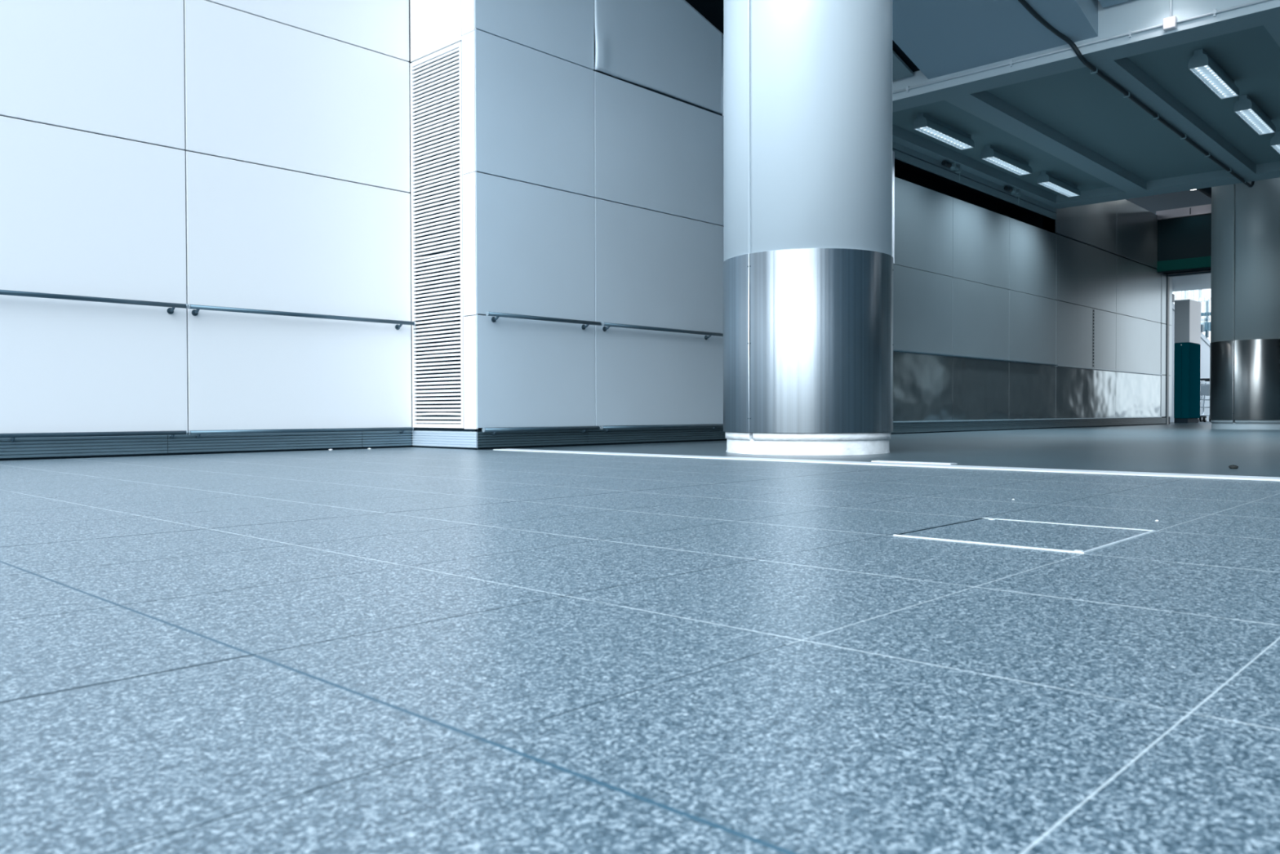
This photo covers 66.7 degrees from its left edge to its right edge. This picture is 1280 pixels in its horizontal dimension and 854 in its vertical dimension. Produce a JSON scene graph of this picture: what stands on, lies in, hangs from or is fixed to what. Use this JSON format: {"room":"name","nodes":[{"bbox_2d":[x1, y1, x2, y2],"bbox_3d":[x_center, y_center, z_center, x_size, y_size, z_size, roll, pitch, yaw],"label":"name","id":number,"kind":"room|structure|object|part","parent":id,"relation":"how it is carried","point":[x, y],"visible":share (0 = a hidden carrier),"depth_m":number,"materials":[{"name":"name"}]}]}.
{"room":"lobby","nodes":[
{"label":"lobby","id":0,"kind":"room"},
{"bbox_2d":[0,0,413,447],"bbox_3d":[-6.265,-2.764,2.665,0.250,6.000,13.585,1,1,43],"label":"wall","id":1,"kind":"structure","parent":0,"point":[253,154],"depth_m":6.21,"materials":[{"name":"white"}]},
{"bbox_3d":[-3.436,-2.224,5.519,0.020,0.974,1.647,1,1,43],"label":"cladding panel","id":2,"kind":"part","parent":1,"relation":"part of","materials":[{"name":"white metal"}]},
{"bbox_3d":[-3.433,-1.245,5.534,0.020,0.968,1.647,1,1,43],"label":"cladding panel","id":3,"kind":"part","parent":1,"relation":"part of","materials":[{"name":"white metal"}]},
{"bbox_2d":[0,289,187,314],"bbox_3d":[-3.407,-0.726,5.496,0.077,0.066,1.630,1,1,43],"label":"handrail","id":4,"kind":"object","parent":1,"relation":"attached to","point":[170,310],"visible":1,"depth_m":5.68,"materials":[{"name":"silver metal"}]},
{"bbox_2d":[0,430,187,441],"bbox_3d":[-3.974,0.074,4.915,0.059,0.063,3.275,1,1,43],"label":"rail","id":5,"kind":"object","parent":1,"relation":"attached to","point":[13,436],"visible":1,"depth_m":5.68,"materials":[{"name":"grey metal"}]},
{"bbox_3d":[-3.430,-0.353,5.547,0.020,0.799,1.647,1,1,43],"label":"cladding panel","id":6,"kind":"part","parent":1,"relation":"part of","materials":[{"name":"white metal"}]},
{"bbox_2d":[0,430,411,460],"bbox_3d":[-6.240,0.169,2.548,0.030,0.140,13.172,1,1,43],"label":"baseboard","id":7,"kind":"structure","parent":1,"relation":"attached to","point":[51,447],"depth_m":6.14,"materials":[{"name":"metal"}]},
{"bbox_3d":[-2.303,-2.245,6.726,0.020,0.974,1.647,1,1,43],"label":"cladding panel","id":8,"kind":"part","parent":1,"relation":"part of","materials":[{"name":"white metal"}]},
{"bbox_3d":[-2.300,-1.266,6.741,0.020,0.968,1.647,1,1,43],"label":"cladding panel","id":9,"kind":"part","parent":1,"relation":"part of","materials":[{"name":"white metal"}]},
{"bbox_3d":[-2.298,-0.375,6.754,0.020,0.799,1.647,1,1,43],"label":"cladding panel","id":10,"kind":"part","parent":1,"relation":"part of","materials":[{"name":"white metal"}]},
{"bbox_2d":[187,426,413,438],"bbox_3d":[-2.283,0.042,6.718,0.059,0.063,1.646,1,1,43],"label":"rail","id":11,"kind":"object","parent":1,"relation":"attached to","point":[402,429],"visible":1,"depth_m":6.62,"materials":[{"name":"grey metal"}]},
{"bbox_2d":[187,303,414,329],"bbox_3d":[-2.276,-0.748,6.701,0.077,0.066,1.651,1,1,43],"label":"handrail","id":12,"kind":"object","parent":1,"relation":"attached to","point":[197,307],"visible":1,"depth_m":6.58,"materials":[{"name":"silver metal"}]},
{"bbox_3d":[-2.306,-3.226,6.711,0.020,0.972,1.647,1,1,43],"label":"cladding panel","id":13,"kind":"part","parent":1,"relation":"part of","materials":[{"name":"white metal"}]},
{"bbox_2d":[409,0,496,447],"bbox_3d":[-1.381,-2.273,7.132,0.808,4.856,0.200,1,1,43],"label":"wall","id":14,"kind":"structure","parent":0,"point":[436,25],"depth_m":6.87,"materials":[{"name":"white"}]},
{"bbox_3d":[-1.492,-3.721,7.087,0.632,1.957,0.020,1,1,43],"label":"cladding panel","id":15,"kind":"part","parent":14,"relation":"part of","materials":[{"name":"white paint"}]},
{"bbox_2d":[409,41,465,427],"bbox_3d":[-1.486,-1.363,7.123,0.632,2.737,0.024,1,1,43],"label":"air vent","id":16,"kind":"object","parent":14,"relation":"in","point":[436,78],"visible":1,"depth_m":7.12,"materials":[{"name":"white metal"}]},
{"bbox_2d":[412,428,479,449],"bbox_3d":[-1.423,0.086,7.083,0.787,0.140,0.030,1,1,43],"label":"baseboard","id":17,"kind":"structure","parent":14,"relation":"attached to","point":[422,437],"depth_m":7.05,"materials":[{"name":"silver metal"}]},
{"bbox_3d":[-1.203,-3.253,6.824,0.144,0.971,0.020,1,1,43],"label":"cladding panel","id":18,"kind":"part","parent":14,"relation":"part of","materials":[{"name":"white paint"}]},
{"bbox_3d":[-1.201,-2.276,6.839,0.144,0.976,0.020,1,1,43],"label":"cladding panel","id":19,"kind":"part","parent":14,"relation":"part of","materials":[{"name":"white paint"}]},
{"bbox_3d":[-1.198,-1.286,6.854,0.144,0.996,0.020,1,1,43],"label":"cladding panel","id":20,"kind":"part","parent":14,"relation":"part of","materials":[{"name":"white paint"}]},
{"bbox_3d":[-1.196,-0.384,6.868,0.140,0.797,0.020,1,1,43],"label":"cladding panel","id":21,"kind":"part","parent":14,"relation":"part of","materials":[{"name":"white paint"}]},
{"bbox_2d":[0,421,1279,853],"bbox_3d":[4.151,0.229,2.966,26.000,0.050,70.000,1,1,43],"label":"floor","id":22,"kind":"structure","parent":0,"point":[396,650],"depth_m":1.06,"materials":[{"name":"stone"}]},
{"bbox_2d":[723,0,893,455],"bbox_3d":[1.078,-2.114,6.280,1.084,4.550,1.084,1,1,43],"label":"column","id":23,"kind":"structure","parent":22,"relation":"on","point":[808,269],"depth_m":5.82,"materials":[{"name":"white metal"}]},
{"bbox_2d":[493,448,1279,480],"bbox_3d":[5.722,0.233,0.504,18.340,0.006,0.160,1,1,43],"label":"threshold strip","id":24,"kind":"object","parent":22,"relation":"on","point":[971,467],"visible":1,"depth_m":4.50,"materials":[{"name":"silver metal"}]},
{"bbox_2d":[871,460,957,464],"bbox_3d":[1.376,0.179,4.897,0.430,0.006,0.080,1,1,43],"label":"threshold strip","id":25,"kind":"object","parent":22,"relation":"on","point":[887,461],"visible":0.93,"depth_m":4.86,"materials":[{"name":"silver metal"}]},
{"bbox_2d":[893,517,1155,553],"bbox_3d":[0.822,0.225,2.066,0.383,0.003,0.444,1,1,43],"label":"floor hatch","id":26,"kind":"object","parent":22,"relation":"on","point":[1064,537],"visible":1,"depth_m":2.04,"materials":[{"name":"stone"}]},
{"bbox_3d":[0.683,0.224,2.194,0.006,0.001,0.429,1,1,43],"label":"edge trim","id":27,"kind":"part","parent":26,"relation":"part of","materials":[{"name":"black"}]},
{"bbox_3d":[0.672,0.228,1.907,0.382,0.002,0.006,1,1,43],"label":"edge trim","id":28,"kind":"part","parent":26,"relation":"part of","materials":[{"name":"silver metal"}]},
{"bbox_3d":[0.970,0.222,2.225,0.382,0.002,0.008,1,1,43],"label":"edge trim","id":29,"kind":"part","parent":26,"relation":"part of","materials":[{"name":"silver metal"}]},
{"bbox_3d":[0.959,0.227,1.936,0.004,0.002,0.440,1,1,43],"label":"edge trim","id":30,"kind":"part","parent":26,"relation":"part of","materials":[{"name":"silver metal"}]},
{"bbox_2d":[1173,298,1200,422],"bbox_3d":[11.733,-1.389,20.836,0.294,2.600,0.883,1,1,43],"label":"square pillar","id":31,"kind":"structure","parent":22,"relation":"on","point":[1187,348],"depth_m":20.56,"materials":[{"name":"blue metal"}]},
{"bbox_3d":[11.734,-0.987,20.843,0.292,1.595,0.880,1,1,43],"label":"teal panel","id":32,"kind":"part","parent":31,"relation":"part of","materials":[{"name":"teal metal"}]},
{"bbox_2d":[1169,289,1209,422],"bbox_3d":[12.328,-2.096,22.338,0.180,3.965,5.500,1,1,43],"label":"staircase","id":33,"kind":"structure","parent":22,"relation":"on","point":[1198,295],"depth_m":23.75,"materials":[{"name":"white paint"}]},
{"bbox_2d":[1198,377,1209,422],"bbox_3d":[13.113,-0.631,22.535,0.520,1.025,1.145,1,1,43],"label":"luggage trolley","id":34,"kind":"object","parent":22,"relation":"on","point":[1205,389],"visible":0.15,"depth_m":22.88,"materials":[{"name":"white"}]},
{"bbox_3d":[13.486,-1.126,22.927,0.520,0.050,0.050,1,1,43],"label":"handle","id":35,"kind":"part","parent":34,"relation":"part of","materials":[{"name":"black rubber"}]},
{"bbox_2d":[1199,380,1210,422],"bbox_3d":[13.663,-0.643,23.253,0.520,1.025,1.145,1,1,43],"label":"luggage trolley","id":36,"kind":"object","parent":22,"relation":"on","point":[1201,419],"visible":0.25,"depth_m":23.64,"materials":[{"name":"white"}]},
{"bbox_3d":[13.489,-0.695,23.417,0.036,0.887,1.126,1,1,43],"label":"frame","id":37,"kind":"part","parent":36,"relation":"part of","materials":[{"name":"white metal"}]},
{"bbox_2d":[1228,464,1238,468],"bbox_3d":[2.658,0.178,4.353,0.036,0.017,0.052,1,1,43],"label":"dead leaf","id":38,"kind":"object","parent":22,"relation":"on","point":[1233,466],"visible":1,"depth_m":4.34,"materials":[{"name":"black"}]},
{"bbox_2d":[1209,177,1279,429],"bbox_3d":[8.642,-2.312,13.656,1.084,4.680,1.084,1,1,43],"label":"column","id":39,"kind":"structure","parent":22,"relation":"on","point":[1245,343],"depth_m":13.28,"materials":[{"name":"grey metal"}]},
{"bbox_2d":[474,0,1172,429],"bbox_3d":[4.479,-2.170,13.216,0.643,4.432,17.073,1,1,43],"label":"wall","id":40,"kind":"structure","parent":0,"point":[600,123],"depth_m":8.30,"materials":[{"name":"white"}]},
{"bbox_3d":[-0.760,-2.293,7.215,0.020,0.986,1.154,1,1,43],"label":"cladding panel","id":41,"kind":"part","parent":40,"relation":"part of","materials":[{"name":"grey metal"}]},
{"bbox_3d":[-0.763,-3.284,7.200,0.020,0.980,1.154,1,1,43],"label":"cladding panel","id":42,"kind":"part","parent":40,"relation":"part of","materials":[{"name":"grey metal"}]},
{"bbox_3d":[-0.757,-1.297,7.231,0.020,0.990,1.154,1,1,43],"label":"cladding panel","id":43,"kind":"part","parent":40,"relation":"part of","materials":[{"name":"grey metal"}]},
{"bbox_3d":[-0.755,-0.397,7.244,0.020,0.794,1.154,1,1,43],"label":"cladding panel","id":44,"kind":"part","parent":40,"relation":"part of","materials":[{"name":"grey metal"}]},
{"bbox_2d":[481,426,600,435],"bbox_3d":[-0.718,0.032,7.230,0.060,0.066,1.138,1,1,43],"label":"rail","id":45,"kind":"object","parent":40,"relation":"attached to","point":[584,428],"visible":1,"depth_m":7.17,"materials":[{"name":"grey metal"}]},
{"bbox_2d":[485,311,601,329],"bbox_3d":[-0.706,-0.783,7.221,0.077,0.066,1.113,1,1,43],"label":"handrail","id":46,"kind":"object","parent":40,"relation":"attached to","point":[494,319],"visible":1,"depth_m":7.15,"materials":[{"name":"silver metal"}]},
{"bbox_3d":[0.195,-2.311,8.233,0.020,0.986,1.620,1,1,43],"label":"cladding panel","id":47,"kind":"part","parent":40,"relation":"part of","materials":[{"name":"grey metal"}]},
{"bbox_3d":[0.200,-3.399,8.208,0.038,1.170,1.620,1,1,43],"label":"cladding panel","id":48,"kind":"part","parent":40,"relation":"part of","materials":[{"name":"grey metal"}]},
{"bbox_3d":[0.197,-1.315,8.248,0.020,0.990,1.620,1,1,43],"label":"cladding panel","id":49,"kind":"part","parent":40,"relation":"part of","materials":[{"name":"grey metal"}]},
{"bbox_3d":[0.200,-0.415,8.261,0.020,0.794,1.620,1,1,43],"label":"cladding panel","id":50,"kind":"part","parent":40,"relation":"part of","materials":[{"name":"grey metal"}]},
{"bbox_2d":[600,423,723,431],"bbox_3d":[0.234,0.013,8.246,0.059,0.063,1.603,1,1,43],"label":"rail","id":51,"kind":"object","parent":40,"relation":"attached to","point":[606,428],"visible":0.79,"depth_m":8.12,"materials":[{"name":"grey metal"}]},
{"bbox_2d":[601,321,723,339],"bbox_3d":[0.239,-0.801,8.227,0.077,0.066,1.603,1,1,43],"label":"handrail","id":52,"kind":"object","parent":40,"relation":"attached to","point":[608,324],"visible":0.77,"depth_m":8.10,"materials":[{"name":"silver metal"}]},
{"bbox_3d":[1.166,-3.197,9.258,0.020,0.733,1.212,1,1,43],"label":"cladding panel","id":53,"kind":"part","parent":40,"relation":"part of","materials":[{"name":"grey metal"}]},
{"bbox_3d":[1.306,-2.332,9.417,0.020,0.986,1.612,1,1,43],"label":"cladding panel","id":54,"kind":"part","parent":40,"relation":"part of","materials":[{"name":"grey metal"}]},
{"bbox_3d":[1.308,-1.336,9.432,0.020,0.990,1.612,1,1,43],"label":"cladding panel","id":55,"kind":"part","parent":40,"relation":"part of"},
{"bbox_2d":[475,417,1166,449],"bbox_3d":[4.556,-0.018,12.900,0.030,0.140,16.673,1,1,43],"label":"baseboard","id":56,"kind":"structure","parent":40,"relation":"attached to","point":[514,439],"depth_m":8.32,"materials":[{"name":"metal"}]},
{"bbox_2d":[892,151,894,263],"bbox_3d":[2.854,-2.491,11.023,0.031,1.270,0.075,1,1,43],"label":"trim","id":57,"kind":"structure","parent":40,"relation":"attached to","point":[893,152],"depth_m":11.02,"materials":[{"name":"white metal"}]},
{"bbox_3d":[3.391,-2.371,11.639,0.020,0.994,1.529,1,1,43],"label":"cladding panel","id":58,"kind":"part","parent":40,"relation":"part of","materials":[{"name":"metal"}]},
{"bbox_3d":[3.393,-1.377,11.654,0.020,0.984,1.529,1,1,43],"label":"cladding panel","id":59,"kind":"part","parent":40,"relation":"part of","materials":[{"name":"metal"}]},
{"bbox_3d":[3.396,-0.477,11.668,0.020,0.803,1.528,1,1,43],"label":"cladding panel","id":60,"kind":"part","parent":40,"relation":"part of","materials":[{"name":"grey metal"}]},
{"bbox_3d":[4.571,-3.154,12.891,0.035,0.080,5.035,1,1,43],"label":"slot rail","id":61,"kind":"part","parent":40,"relation":"part of","materials":[{"name":"black metal"}]},
{"bbox_2d":[893,349,1057,365],"bbox_3d":[4.134,-0.897,12.411,0.036,0.026,6.380,1,1,43],"label":"rail","id":62,"kind":"object","parent":40,"relation":"attached to","point":[894,350],"visible":0.65,"depth_m":12.50,"materials":[{"name":"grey metal"}]},
{"bbox_3d":[4.516,-1.398,12.850,0.020,0.984,1.739,1,1,43],"label":"cladding panel","id":63,"kind":"part","parent":40,"relation":"part of","materials":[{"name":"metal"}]},
{"bbox_3d":[4.518,-0.498,12.864,0.020,0.803,1.738,1,1,43],"label":"cladding panel","id":64,"kind":"part","parent":40,"relation":"part of","materials":[{"name":"grey metal"}]},
{"bbox_3d":[4.513,-2.393,12.835,0.020,0.994,1.739,1,1,43],"label":"cladding panel","id":65,"kind":"part","parent":40,"relation":"part of","materials":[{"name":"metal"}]},
{"bbox_2d":[893,416,1161,422],"bbox_3d":[5.988,-0.111,14.402,0.028,0.024,11.800,1,1,43],"label":"rail","id":66,"kind":"object","parent":40,"relation":"attached to","point":[965,420],"visible":0.65,"depth_m":13.54,"materials":[{"name":"metal"}]},
{"bbox_3d":[5.705,-2.415,14.105,0.020,0.994,1.734,1,1,43],"label":"cladding panel","id":67,"kind":"part","parent":40,"relation":"part of","materials":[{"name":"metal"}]},
{"bbox_3d":[5.710,-0.520,14.134,0.020,0.803,1.733,1,1,43],"label":"cladding panel","id":68,"kind":"part","parent":40,"relation":"part of","materials":[{"name":"grey metal"}]},
{"bbox_3d":[5.708,-1.420,14.120,0.020,0.984,1.734,1,1,43],"label":"cladding panel","id":69,"kind":"part","parent":40,"relation":"part of","materials":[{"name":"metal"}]},
{"bbox_3d":[6.854,-1.442,15.342,0.020,0.982,1.602,1,1,43],"label":"cladding panel","id":70,"kind":"part","parent":40,"relation":"part of","materials":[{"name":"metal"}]},
{"bbox_3d":[7.260,-0.547,15.786,0.020,0.807,2.782,1,1,43],"label":"cladding panel","id":71,"kind":"part","parent":40,"relation":"part of","materials":[{"name":"grey metal"}]},
{"bbox_3d":[7.252,-3.472,15.741,0.020,1.007,2.782,1,1,43],"label":"cladding panel","id":72,"kind":"part","parent":40,"relation":"part of","materials":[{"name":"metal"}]},
{"bbox_3d":[7.255,-2.445,15.757,0.020,0.992,2.782,1,1,43],"label":"cladding panel","id":73,"kind":"part","parent":40,"relation":"part of","materials":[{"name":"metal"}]},
{"bbox_2d":[1092,308,1093,368],"bbox_3d":[7.436,-1.456,15.954,0.016,0.975,0.068,1,1,43],"label":"channel","id":74,"kind":"object","parent":40,"relation":"attached to","point":[1092,308],"visible":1,"depth_m":15.94,"materials":[{"name":"metal"}]},
{"bbox_3d":[7.836,-1.461,16.388,0.020,0.982,1.092,1,1,43],"label":"cladding panel","id":75,"kind":"part","parent":40,"relation":"part of","materials":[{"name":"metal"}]},
{"bbox_2d":[1056,364,1162,375],"bbox_3d":[8.176,-0.965,16.722,0.032,0.028,5.400,1,1,43],"label":"rail","id":76,"kind":"object","parent":40,"relation":"attached to","point":[1060,366],"visible":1,"depth_m":16.34,"materials":[{"name":"metal"}]},
{"bbox_3d":[9.017,-3.506,17.623,0.020,1.007,2.362,1,1,43],"label":"cladding panel","id":77,"kind":"part","parent":40,"relation":"part of","materials":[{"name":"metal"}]},
{"bbox_3d":[9.115,-1.485,17.752,0.020,0.982,2.632,1,1,43],"label":"cladding panel","id":78,"kind":"part","parent":40,"relation":"part of","materials":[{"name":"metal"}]},
{"bbox_3d":[9.113,-2.480,17.737,0.020,0.992,2.632,1,1,43],"label":"cladding panel","id":79,"kind":"part","parent":40,"relation":"part of","materials":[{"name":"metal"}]},
{"bbox_3d":[9.118,-0.583,17.765,0.020,0.807,2.632,1,1,43],"label":"cladding panel","id":80,"kind":"part","parent":40,"relation":"part of","materials":[{"name":"grey metal"}]},
{"bbox_3d":[10.136,-2.487,18.819,0.020,0.963,0.328,1,1,43],"label":"cladding panel","id":81,"kind":"part","parent":40,"relation":"part of","materials":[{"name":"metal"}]},
{"bbox_3d":[10.139,-1.504,18.834,0.020,0.978,0.328,1,1,43],"label":"cladding panel","id":82,"kind":"part","parent":40,"relation":"part of","materials":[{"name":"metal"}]},
{"bbox_3d":[10.142,-0.602,18.848,0.020,0.803,0.328,1,1,43],"label":"cladding panel","id":83,"kind":"part","parent":40,"relation":"part of","materials":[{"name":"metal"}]},
{"bbox_3d":[10.433,-2.492,19.144,0.020,0.967,0.272,1,1,43],"label":"cladding panel","id":84,"kind":"part","parent":40,"relation":"part of","materials":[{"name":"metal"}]},
{"bbox_3d":[10.436,-1.510,19.159,0.020,0.982,0.272,1,1,43],"label":"cladding panel","id":85,"kind":"part","parent":40,"relation":"part of","materials":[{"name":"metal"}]},
{"bbox_3d":[10.438,-0.608,19.173,0.020,0.807,0.272,1,1,43],"label":"cladding panel","id":86,"kind":"part","parent":40,"relation":"part of","materials":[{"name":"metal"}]},
{"bbox_2d":[685,0,1279,213],"bbox_3d":[9.166,-4.419,9.424,15.600,2.361,21.600,1,1,43],"label":"ceiling","id":87,"kind":"structure","parent":0,"point":[1048,112],"depth_m":9.56,"materials":[{"name":"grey paint"}]},
{"bbox_3d":[0.154,-4.220,7.402,0.905,1.710,6.315,1,1,43],"label":"recessed panel","id":88,"kind":"part","parent":87,"relation":"part of","materials":[{"name":"teal paint"}]},
{"bbox_2d":[913,112,974,150],"bbox_3d":[3.401,-3.292,10.842,0.160,0.150,1.170,1,1,43],"label":"ceiling light","id":89,"kind":"object","parent":87,"relation":"attached to","point":[924,123],"visible":1,"depth_m":10.74,"materials":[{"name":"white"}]},
{"bbox_2d":[941,160,962,180],"bbox_3d":[3.856,-3.173,12.008,0.060,0.181,0.470,1,1,43],"label":"bracket","id":90,"kind":"object","parent":87,"relation":"attached to","point":[957,168],"visible":1,"depth_m":12.01,"materials":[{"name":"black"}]},
{"bbox_2d":[981,144,1031,175],"bbox_3d":[4.564,-3.313,12.081,0.160,0.150,1.170,1,1,43],"label":"ceiling light","id":91,"kind":"object","parent":87,"relation":"attached to","point":[993,154],"visible":1,"depth_m":11.97,"materials":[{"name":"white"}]},
{"bbox_2d":[1004,186,1021,203],"bbox_3d":[5.122,-3.197,13.357,0.060,0.181,0.470,1,1,43],"label":"bracket","id":92,"kind":"object","parent":87,"relation":"attached to","point":[1014,191],"visible":1,"depth_m":13.36,"materials":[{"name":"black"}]},
{"bbox_2d":[1036,170,1079,197],"bbox_3d":[5.761,-3.336,13.357,0.160,0.150,1.170,1,1,43],"label":"ceiling light","id":93,"kind":"object","parent":87,"relation":"attached to","point":[1050,180],"visible":1,"depth_m":13.24,"materials":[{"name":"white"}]},
{"bbox_2d":[892,0,1269,93],"bbox_3d":[5.499,-3.381,6.771,9.300,0.295,0.027,1,1,43],"label":"conduit","id":94,"kind":"object","parent":87,"relation":"attached to","point":[1215,11],"visible":0.97,"depth_m":8.27,"materials":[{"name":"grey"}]},
{"bbox_3d":[2.990,-4.344,4.742,3.400,1.711,6.320,1,1,43],"label":"recessed panel","id":95,"kind":"part","parent":87,"relation":"part of","materials":[{"name":"blue paint"}]},
{"bbox_2d":[1017,0,1254,186],"bbox_3d":[5.108,-3.595,9.872,9.117,0.856,0.369,-1,1,-44],"label":"cable","id":96,"kind":"object","parent":87,"relation":"hanging from","point":[1024,2],"visible":0.92,"depth_m":9.17,"materials":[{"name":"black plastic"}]},
{"bbox_2d":[1163,15,1177,31],"bbox_3d":[4.296,-3.270,7.881,0.092,0.092,0.057,1,1,43],"label":"junction box","id":97,"kind":"object","parent":87,"relation":"attached to","point":[1169,23],"visible":1,"depth_m":7.86,"materials":[{"name":"white"}]},
{"bbox_2d":[1197,186,1211,198],"bbox_3d":[9.095,-4.253,15.664,0.760,0.760,5.000,1,1,43],"label":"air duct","id":98,"kind":"object","parent":87,"relation":"hanging from","point":[1207,191],"visible":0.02,"depth_m":16.07,"materials":[{"name":"black metal"}]},
{"bbox_2d":[1187,48,1239,99],"bbox_3d":[5.337,-3.269,9.025,0.160,0.150,1.170,1,1,43],"label":"ceiling light","id":99,"kind":"object","parent":87,"relation":"attached to","point":[1201,64],"visible":1,"depth_m":8.89,"materials":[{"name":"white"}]},
{"bbox_2d":[1233,94,1275,135],"bbox_3d":[6.500,-3.291,10.265,0.160,0.150,1.170,1,1,43],"label":"ceiling light","id":100,"kind":"object","parent":87,"relation":"attached to","point":[1245,107],"visible":0.99,"depth_m":10.12,"materials":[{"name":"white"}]},
{"bbox_2d":[1270,130,1279,154],"bbox_3d":[7.698,-3.314,11.541,0.160,0.150,1.170,1,1,43],"label":"ceiling light","id":101,"kind":"object","parent":87,"relation":"attached to","point":[1275,140],"visible":0.98,"depth_m":11.14,"materials":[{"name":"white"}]},
{"bbox_2d":[1155,204,1211,273],"bbox_3d":[14.974,-2.022,14.182,13.500,4.050,0.774,1,1,43],"label":"wall","id":102,"kind":"structure","parent":0,"point":[1184,233],"depth_m":18.17,"materials":[{"name":"green glass"}]},
{"bbox_2d":[1164,269,1210,423],"bbox_3d":[10.723,-1.517,18.595,1.209,2.930,0.150,1,1,43],"label":"door frame","id":103,"kind":"structure","parent":102,"relation":"in","point":[1200,272],"depth_m":18.96,"materials":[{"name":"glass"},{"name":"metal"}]},
{"bbox_3d":[10.685,-2.959,18.515,1.180,0.015,0.020,1,1,43],"label":"head trim","id":104,"kind":"part","parent":103,"relation":"part of","materials":[{"name":"grey metal"}]},
{"bbox_2d":[1172,273,1210,291],"bbox_3d":[11.989,-3.099,19.758,5.600,0.150,3.300,1,1,43],"label":"trim","id":105,"kind":"structure","parent":102,"relation":"attached to","point":[1199,282],"depth_m":20.47,"materials":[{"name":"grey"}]}
]}

